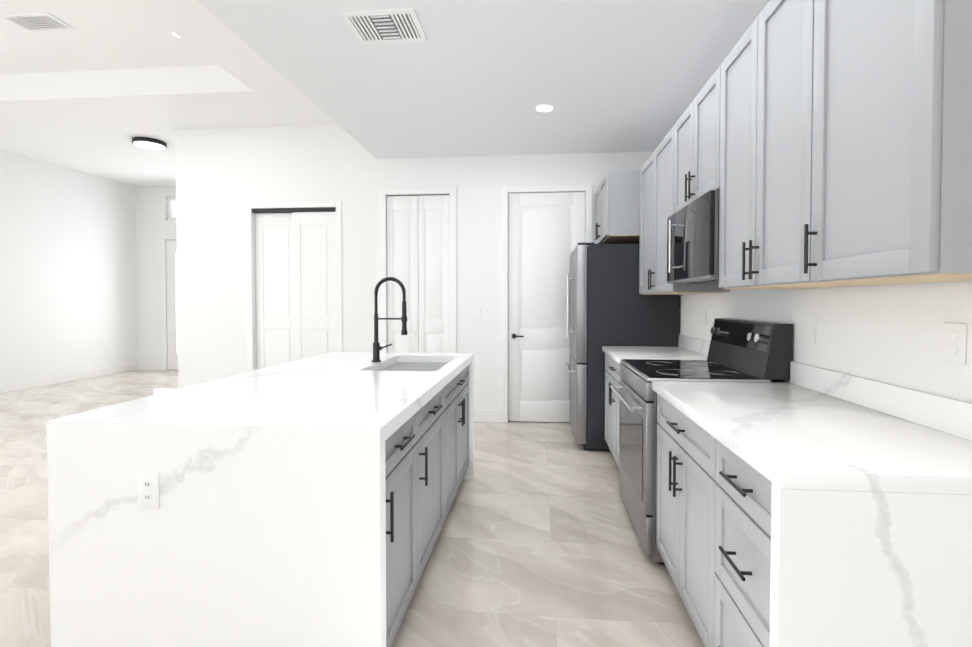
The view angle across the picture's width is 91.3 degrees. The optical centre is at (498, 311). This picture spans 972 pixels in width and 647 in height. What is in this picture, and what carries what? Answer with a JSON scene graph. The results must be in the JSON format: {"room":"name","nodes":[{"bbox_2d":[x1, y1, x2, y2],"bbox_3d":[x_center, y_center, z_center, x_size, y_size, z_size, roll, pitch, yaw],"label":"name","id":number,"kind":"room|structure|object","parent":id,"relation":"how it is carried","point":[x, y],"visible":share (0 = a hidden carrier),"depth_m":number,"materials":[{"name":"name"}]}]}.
{"room":"kitchen","nodes":[
{"label":"kitchen","id":0,"kind":"room"},
{"bbox_2d":[0,149,136,383],"bbox_3d":[-7.394,-0.542,2.985,0.150,3.540,12.250,0,1,5],"label":"wall","id":1,"kind":"structure","parent":0,"point":[67,275],"depth_m":7.57,"materials":[{"name":"white paint"}]},
{"bbox_2d":[0,363,136,392],"bbox_3d":[-7.319,1.165,2.938,0.014,0.130,12.100,0,1,5],"label":"baseboard","id":2,"kind":"structure","parent":1,"relation":"attached to","point":[31,383],"depth_m":7.56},
{"bbox_2d":[134,186,175,369],"bbox_3d":[-5.328,-0.662,8.880,3.270,3.540,0.150,0,1,5],"label":"wall","id":3,"kind":"structure","parent":0,"point":[151,229],"depth_m":8.90,"materials":[{"name":"white paint"}]},
{"bbox_2d":[137,363,162,369],"bbox_3d":[-6.536,1.042,8.935,0.500,0.130,0.014,0,1,5],"label":"baseboard","id":4,"kind":"structure","parent":3,"relation":"attached to","point":[140,366],"depth_m":8.93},
{"bbox_2d":[161,193,175,369],"bbox_3d":[-5.768,-0.541,8.836,1.040,3.300,0.016,0,1,5],"label":"door frame","id":5,"kind":"structure","parent":3,"relation":"attached to","point":[164,195],"depth_m":8.87,"materials":[{"name":"grey wood"}]},
{"bbox_2d":[166,240,177,369],"bbox_3d":[-5.767,-0.114,8.866,0.892,2.428,0.085,0,1,5],"label":"front door","id":6,"kind":"structure","parent":3,"relation":"in","point":[171,273],"depth_m":8.90,"materials":[{"name":"white wood"}]},
{"bbox_2d":[168,197,175,219],"bbox_3d":[-5.762,-1.913,8.886,0.850,0.430,0.060,0,1,5],"label":"window","id":7,"kind":"structure","parent":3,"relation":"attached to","point":[171,208],"depth_m":8.89,"materials":[{"name":"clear glass"}]},
{"bbox_2d":[0,0,336,186],"bbox_3d":[-2.897,-2.392,2.490,8.890,0.380,12.100,0,1,5],"label":"ceiling","id":8,"kind":"structure","parent":0,"point":[100,87],"depth_m":4.99,"materials":[{"name":"white paint"}]},
{"bbox_2d":[0,12,75,31],"bbox_3d":[-4.006,-2.512,4.137,0.450,0.008,0.250,0,1,5],"label":"ceiling vent","id":9,"kind":"object","parent":8,"relation":"in","point":[39,22],"visible":0.98,"depth_m":4.13,"materials":[{"name":"grey metal"}]},
{"bbox_2d":[132,137,166,149],"bbox_3d":[-4.689,-2.252,6.389,0.380,0.060,0.380,0,1,5],"label":"light","id":10,"kind":"object","parent":8,"relation":"attached to","point":[149,143],"visible":1,"depth_m":6.33,"materials":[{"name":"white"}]},
{"bbox_2d":[175,124,374,388],"bbox_3d":[-2.667,-0.602,5.945,2.770,3.540,0.150,0,1,5],"label":"wall","id":11,"kind":"structure","parent":0,"point":[223,176],"depth_m":5.91,"materials":[{"name":"white paint"}]},
{"bbox_2d":[246,201,341,371],"bbox_3d":[-2.519,-0.085,5.860,1.220,2.510,0.016,0,1,5],"label":"door frame","id":12,"kind":"structure","parent":11,"relation":"attached to","point":[249,206],"depth_m":5.84,"materials":[{"name":"grey wood"}]},
{"bbox_2d":[252,208,336,369],"bbox_3d":[-2.514,-0.055,5.920,1.072,2.422,0.096,0,1,5],"label":"sliding door","id":13,"kind":"structure","parent":11,"relation":"in","point":[295,254],"depth_m":5.89,"materials":[{"name":"white wood"}]},
{"bbox_2d":[0,370,704,646],"bbox_3d":[-2.194,1.288,2.505,10.700,0.100,12.500,0,1,5],"label":"floor","id":14,"kind":"structure","parent":0,"point":[538,543],"depth_m":2.48,"materials":[{"name":"tile"}]},
{"bbox_2d":[46,352,473,646],"bbox_3d":[-0.802,0.784,2.494,1.095,0.910,2.067,0,1,5],"label":"kitchen island","id":15,"kind":"object","parent":14,"relation":"on","point":[306,502],"visible":1,"depth_m":1.49,"materials":[{"name":"stone"}]},
{"bbox_2d":[372,277,406,361],"bbox_3d":[-0.682,0.051,2.974,0.226,0.533,0.056,0,1,5],"label":"faucet","id":16,"kind":"object","parent":15,"relation":"on","point":[377,347],"visible":1,"depth_m":2.97,"materials":[{"name":"black metal"}]},
{"bbox_2d":[565,243,678,449],"bbox_3d":[1.103,0.300,4.489,0.909,1.795,0.900,0,1,5],"label":"refrigerator","id":17,"kind":"object","parent":14,"relation":"on","point":[610,305],"visible":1,"depth_m":4.05,"materials":[{"name":"grey metal"}]},
{"bbox_2d":[610,318,792,564],"bbox_3d":[1.041,0.643,2.639,0.734,1.185,0.754,0,1,5],"label":"range","id":18,"kind":"object","parent":14,"relation":"on","point":[741,350],"visible":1,"depth_m":2.42,"materials":[{"name":"grey metal"}]},
{"bbox_2d":[602,335,971,646],"bbox_3d":[1.077,0.733,2.535,0.663,1.010,2.995,0,1,5],"label":"base cabinet","id":19,"kind":"object","parent":14,"relation":"on","point":[810,506],"depth_m":1.22,"materials":[{"name":"stone"}]},
{"bbox_2d":[197,0,769,158],"bbox_3d":[0.630,-1.947,0.543,4.650,0.790,8.800,0,1,5],"label":"ceiling","id":20,"kind":"structure","parent":0,"point":[476,77],"depth_m":3.12,"materials":[{"name":"paint"}]},
{"bbox_2d":[340,8,426,43],"bbox_3d":[-0.630,-1.591,2.665,0.400,0.008,0.300,0,1,5],"label":"ceiling vent","id":21,"kind":"object","parent":20,"relation":"in","point":[385,26],"visible":1,"depth_m":2.65,"materials":[{"name":"grey metal"}]},
{"bbox_2d":[534,104,554,112],"bbox_3d":[0.368,-1.615,3.784,0.170,0.006,0.170,0,1,5],"label":"recessed light","id":22,"kind":"object","parent":20,"relation":"in","point":[543,108],"visible":1,"depth_m":3.78,"materials":[{"name":"white"}]},
{"bbox_2d":[374,152,652,409],"bbox_3d":[0.142,-0.615,5.104,2.970,3.600,0.150,0,1,5],"label":"wall","id":23,"kind":"structure","parent":0,"point":[477,182],"depth_m":5.06,"materials":[{"name":"white paint"}]},
{"bbox_2d":[379,187,456,352],"bbox_3d":[-0.866,-0.070,5.118,0.840,2.510,0.016,0,1,5],"label":"door frame","id":24,"kind":"structure","parent":23,"relation":"attached to","point":[451,191],"depth_m":5.09,"materials":[{"name":"grey wood"}]},
{"bbox_2d":[387,195,449,352],"bbox_3d":[-0.864,-0.036,5.142,0.692,2.416,0.057,0,1,5],"label":"bifold door","id":25,"kind":"structure","parent":23,"relation":"in","point":[418,247],"depth_m":5.13,"materials":[{"name":"white wood"}]},
{"bbox_2d":[474,410,500,421],"bbox_3d":[-0.209,1.121,5.087,0.480,0.130,0.014,0,1,5],"label":"baseboard","id":26,"kind":"structure","parent":23,"relation":"attached to","point":[487,415],"depth_m":5.07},
{"bbox_2d":[501,184,591,422],"bbox_3d":[0.504,-0.068,5.001,0.950,2.510,0.016,0,1,5],"label":"door frame","id":27,"kind":"structure","parent":23,"relation":"attached to","point":[559,187],"depth_m":5.02,"materials":[{"name":"grey wood"}]},
{"bbox_2d":[508,192,584,421],"bbox_3d":[0.505,-0.035,5.019,0.802,2.428,0.091,0,1,5],"label":"hinged door","id":28,"kind":"structure","parent":23,"relation":"in","point":[546,233],"depth_m":5.04,"materials":[{"name":"white wood"}]},
{"bbox_2d":[679,281,971,402],"bbox_3d":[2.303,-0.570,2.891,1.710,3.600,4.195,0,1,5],"label":"wall","id":29,"kind":"structure","parent":0,"point":[891,334],"depth_m":1.72,"materials":[{"name":"white paint"}]},
{"bbox_2d":[594,169,637,243],"bbox_3d":[1.265,-0.927,4.448,0.617,0.550,0.913,0,1,5],"label":"upper cabinet","id":30,"kind":"object","parent":29,"relation":"attached to","point":[616,196],"depth_m":4.01,"materials":[{"name":"grey paint"}]},
{"bbox_2d":[638,131,726,294],"bbox_3d":[1.315,-0.656,3.450,0.347,1.050,1.075,0,1,5],"label":"upper cabinet","id":31,"kind":"object","parent":29,"relation":"attached to","point":[654,176],"depth_m":3.45,"materials":[{"name":"grey paint"}]},
{"bbox_2d":[670,79,709,215],"bbox_3d":[1.242,-0.874,2.591,0.347,0.580,0.760,0,1,5],"label":"upper cabinet","id":32,"kind":"object","parent":29,"relation":"attached to","point":[690,135],"depth_m":2.64,"materials":[{"name":"grey paint"}]},
{"bbox_2d":[667,190,719,283],"bbox_3d":[1.203,-0.369,2.604,0.424,0.419,0.748,0,1,5],"label":"microwave","id":33,"kind":"object","parent":32,"relation":"attached to","point":[693,242],"visible":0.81,"depth_m":2.46,"materials":[{"name":"silver metal"}]},
{"bbox_2d":[702,310,706,325],"bbox_3d":[1.484,0.050,3.422,0.007,0.115,0.075,0,1,5],"label":"electrical outlet","id":34,"kind":"object","parent":29,"relation":"attached to","point":[704,319],"visible":1,"depth_m":3.41,"materials":[{"name":"white plastic"}]},
{"bbox_2d":[710,0,810,291],"bbox_3d":[1.178,-0.623,1.838,0.347,1.050,0.880,0,1,5],"label":"upper cabinet","id":35,"kind":"object","parent":29,"relation":"attached to","point":[752,90],"depth_m":1.85,"materials":[{"name":"grey paint"}]},
{"bbox_2d":[805,315,815,341],"bbox_3d":[1.371,0.077,2.087,0.007,0.115,0.075,0,1,5],"label":"electrical outlet","id":36,"kind":"object","parent":29,"relation":"attached to","point":[810,329],"visible":1,"depth_m":2.08,"materials":[{"name":"white plastic"}]},
{"bbox_2d":[790,0,971,287],"bbox_3d":[1.129,-0.611,1.261,0.347,1.050,0.521,0,1,5],"label":"upper cabinet","id":37,"kind":"object","parent":29,"relation":"attached to","point":[822,143],"depth_m":1.19,"materials":[{"name":"grey paint"}]},
{"bbox_2d":[942,322,966,364],"bbox_3d":[1.310,0.092,1.366,0.007,0.115,0.075,0,1,5],"label":"electrical outlet","id":38,"kind":"object","parent":29,"relation":"attached to","point":[954,344],"visible":1,"depth_m":1.36,"materials":[{"name":"white plastic"}]}
]}

